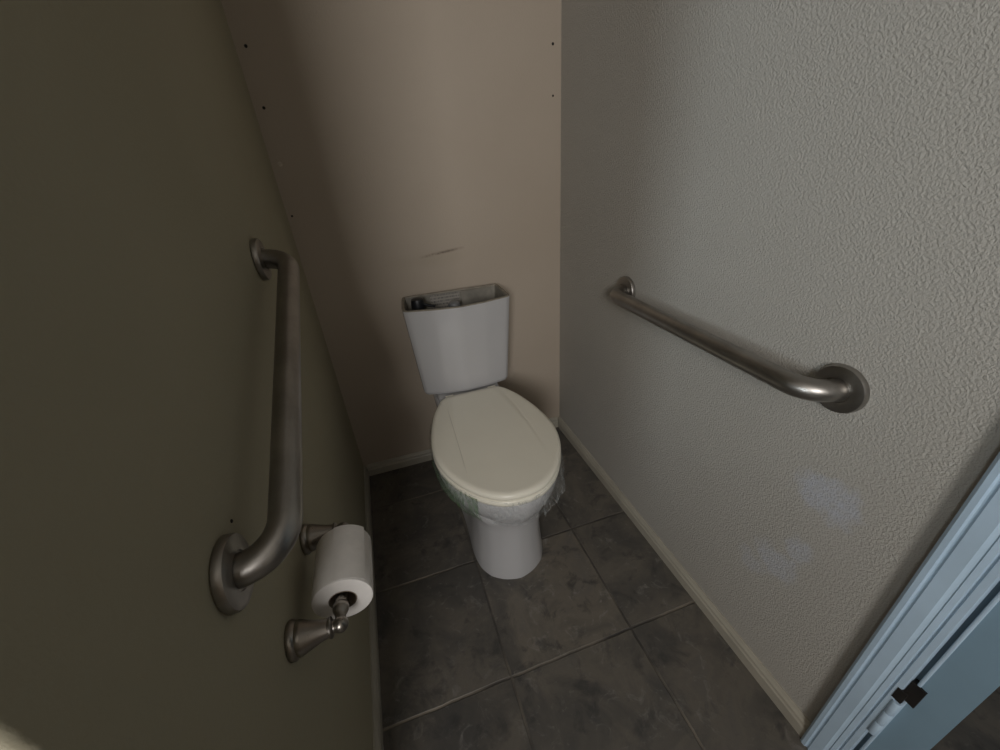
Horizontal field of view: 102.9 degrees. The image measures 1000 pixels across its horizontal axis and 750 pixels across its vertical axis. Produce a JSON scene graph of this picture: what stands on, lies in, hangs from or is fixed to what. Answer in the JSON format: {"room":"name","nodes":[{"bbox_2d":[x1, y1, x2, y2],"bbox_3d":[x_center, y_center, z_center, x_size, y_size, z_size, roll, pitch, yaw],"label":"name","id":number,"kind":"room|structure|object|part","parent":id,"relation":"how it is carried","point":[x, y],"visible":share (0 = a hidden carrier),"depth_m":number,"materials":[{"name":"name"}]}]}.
{"room":"toilet room","nodes":[
{"label":"toilet room","id":0,"kind":"room"},
{"bbox_2d":[0,0,372,749],"bbox_3d":[-0.511,-0.348,0.564,0.115,2.440,1.254,-12,30,-14],"label":"wall","id":1,"kind":"structure","parent":0,"point":[138,316],"depth_m":0.36,"materials":[{"name":"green paint"}]},
{"bbox_2d":[209,238,302,614],"bbox_3d":[-0.353,-0.016,0.623,0.076,0.304,0.646,-12,30,-14],"label":"grab bar","id":2,"kind":"object","parent":1,"relation":"attached to","point":[235,566],"visible":1,"depth_m":0.49,"materials":[{"name":"silver metal"}]},
{"bbox_2d":[284,522,348,662],"bbox_3d":[-0.282,0.322,0.638,0.078,0.053,0.231,-12,30,-14],"label":"toilet paper holder","id":3,"kind":"object","parent":1,"relation":"attached to","point":[301,636],"visible":0.7,"depth_m":0.56,"materials":[{"name":"silver metal"}]},
{"bbox_3d":[-0.254,0.362,0.563,0.077,0.053,0.053,-12,30,-14],"label":"post","id":4,"kind":"part","parent":3,"relation":"part of","materials":[{"name":"silver metal"}]},
{"bbox_3d":[-0.309,0.283,0.714,0.077,0.053,0.053,-12,30,-14],"label":"post","id":5,"kind":"part","parent":3,"relation":"part of","materials":[{"name":"silver metal"}]},
{"bbox_2d":[311,524,373,618],"bbox_3d":[-0.256,0.320,0.653,0.090,0.091,0.108,-12,30,-14],"label":"toilet paper roll","id":6,"kind":"object","parent":3,"relation":"hanging from","point":[343,557],"visible":0.94,"depth_m":0.62,"materials":[{"name":"white paper"}]},
{"bbox_2d":[364,466,383,749],"bbox_3d":[-0.371,0.678,1.160,0.012,0.054,1.247,-12,30,-14],"label":"baseboard","id":7,"kind":"structure","parent":1,"relation":"attached to","point":[373,632],"depth_m":1.04,"materials":[{"name":"paint"}]},
{"bbox_2d":[221,0,560,466],"bbox_3d":[-0.945,-0.599,1.076,2.615,2.440,0.100,-12,30,-14],"label":"wall","id":8,"kind":"structure","parent":0,"point":[417,143],"depth_m":1.25,"materials":[{"name":"beige paint"}]},
{"bbox_2d":[367,417,557,475],"bbox_3d":[-0.142,0.312,1.786,0.874,0.054,0.012,-12,30,-14],"label":"baseboard","id":9,"kind":"structure","parent":8,"relation":"attached to","point":[387,465],"depth_m":1.71,"materials":[{"name":"paint"}]},
{"bbox_2d":[369,427,999,749],"bbox_3d":[0.278,1.138,0.421,4.100,0.120,3.500,-12,30,-14],"label":"floor","id":10,"kind":"structure","parent":0,"point":[599,646],"depth_m":1.06,"materials":[{"name":"tile"}]},
{"bbox_2d":[401,284,560,578],"bbox_3d":[-0.045,0.176,1.293,0.383,0.755,0.723,-12,30,-14],"label":"toilet","id":11,"kind":"object","parent":10,"relation":"on","point":[491,445],"visible":0.99,"depth_m":1.23,"materials":[{"name":"white ceramic"}]},
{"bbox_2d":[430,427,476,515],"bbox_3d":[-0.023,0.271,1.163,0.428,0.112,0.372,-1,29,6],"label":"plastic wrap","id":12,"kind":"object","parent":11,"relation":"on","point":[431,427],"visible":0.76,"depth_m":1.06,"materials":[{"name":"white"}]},
{"bbox_3d":[-0.140,-0.115,1.410,0.355,0.328,0.194,-11,30,-12],"label":"tank","id":13,"kind":"part","parent":11,"relation":"part of","materials":[{"name":"white ceramic"}]},
{"bbox_3d":[-0.083,-0.246,1.453,0.109,0.141,0.007,-11,30,-12],"label":"liner panel","id":14,"kind":"part","parent":11,"relation":"part of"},
{"bbox_3d":[-0.033,0.336,1.375,0.363,0.396,0.702,-12,30,-14],"label":"bowl","id":15,"kind":"part","parent":11,"relation":"part of","materials":[{"name":"white ceramic"}]},
{"bbox_3d":[-0.021,0.175,1.186,0.368,0.022,0.522,-12,30,-14],"label":"seat lid","id":16,"kind":"part","parent":11,"relation":"part of","materials":[{"name":"beige plastic"}]},
{"bbox_3d":[-0.019,0.196,1.198,0.369,0.019,0.523,-12,30,-14],"label":"seat","id":17,"kind":"part","parent":11,"relation":"part of","materials":[{"name":"beige plastic"}]},
{"bbox_2d":[559,0,999,722],"bbox_3d":[0.767,-0.104,-0.054,0.115,2.440,3.300,-12,30,-14],"label":"wall","id":18,"kind":"structure","parent":0,"point":[806,186],"depth_m":0.71,"materials":[{"name":"grey paint"}]},
{"bbox_2d":[558,416,810,737],"bbox_3d":[0.469,0.492,1.377,0.012,0.054,1.238,-12,30,-14],"label":"baseboard","id":19,"kind":"structure","parent":18,"relation":"attached to","point":[770,685],"depth_m":1.10,"materials":[{"name":"paint"}]},
{"bbox_2d":[610,276,869,413],"bbox_3d":[0.426,-0.104,0.893,0.076,0.082,0.685,-12,30,-14],"label":"grab bar","id":20,"kind":"object","parent":18,"relation":"attached to","point":[840,388],"visible":1,"depth_m":0.69,"materials":[{"name":"silver metal"}]},
{"bbox_2d":[800,452,999,749],"bbox_3d":[0.597,-0.116,0.331,0.018,2.110,0.060,-12,30,-14],"label":"trim","id":21,"kind":"structure","parent":18,"relation":"attached to","point":[962,568],"depth_m":0.59,"materials":[{"name":"blue paint"}]},
{"bbox_2d":[859,591,999,749],"bbox_3d":[0.972,-0.158,0.414,0.777,2.028,0.063,-15,31,-18],"label":"door","id":22,"kind":"structure","parent":18,"relation":"in","point":[919,715],"depth_m":0.59,"materials":[{"name":"paint"}]}
]}

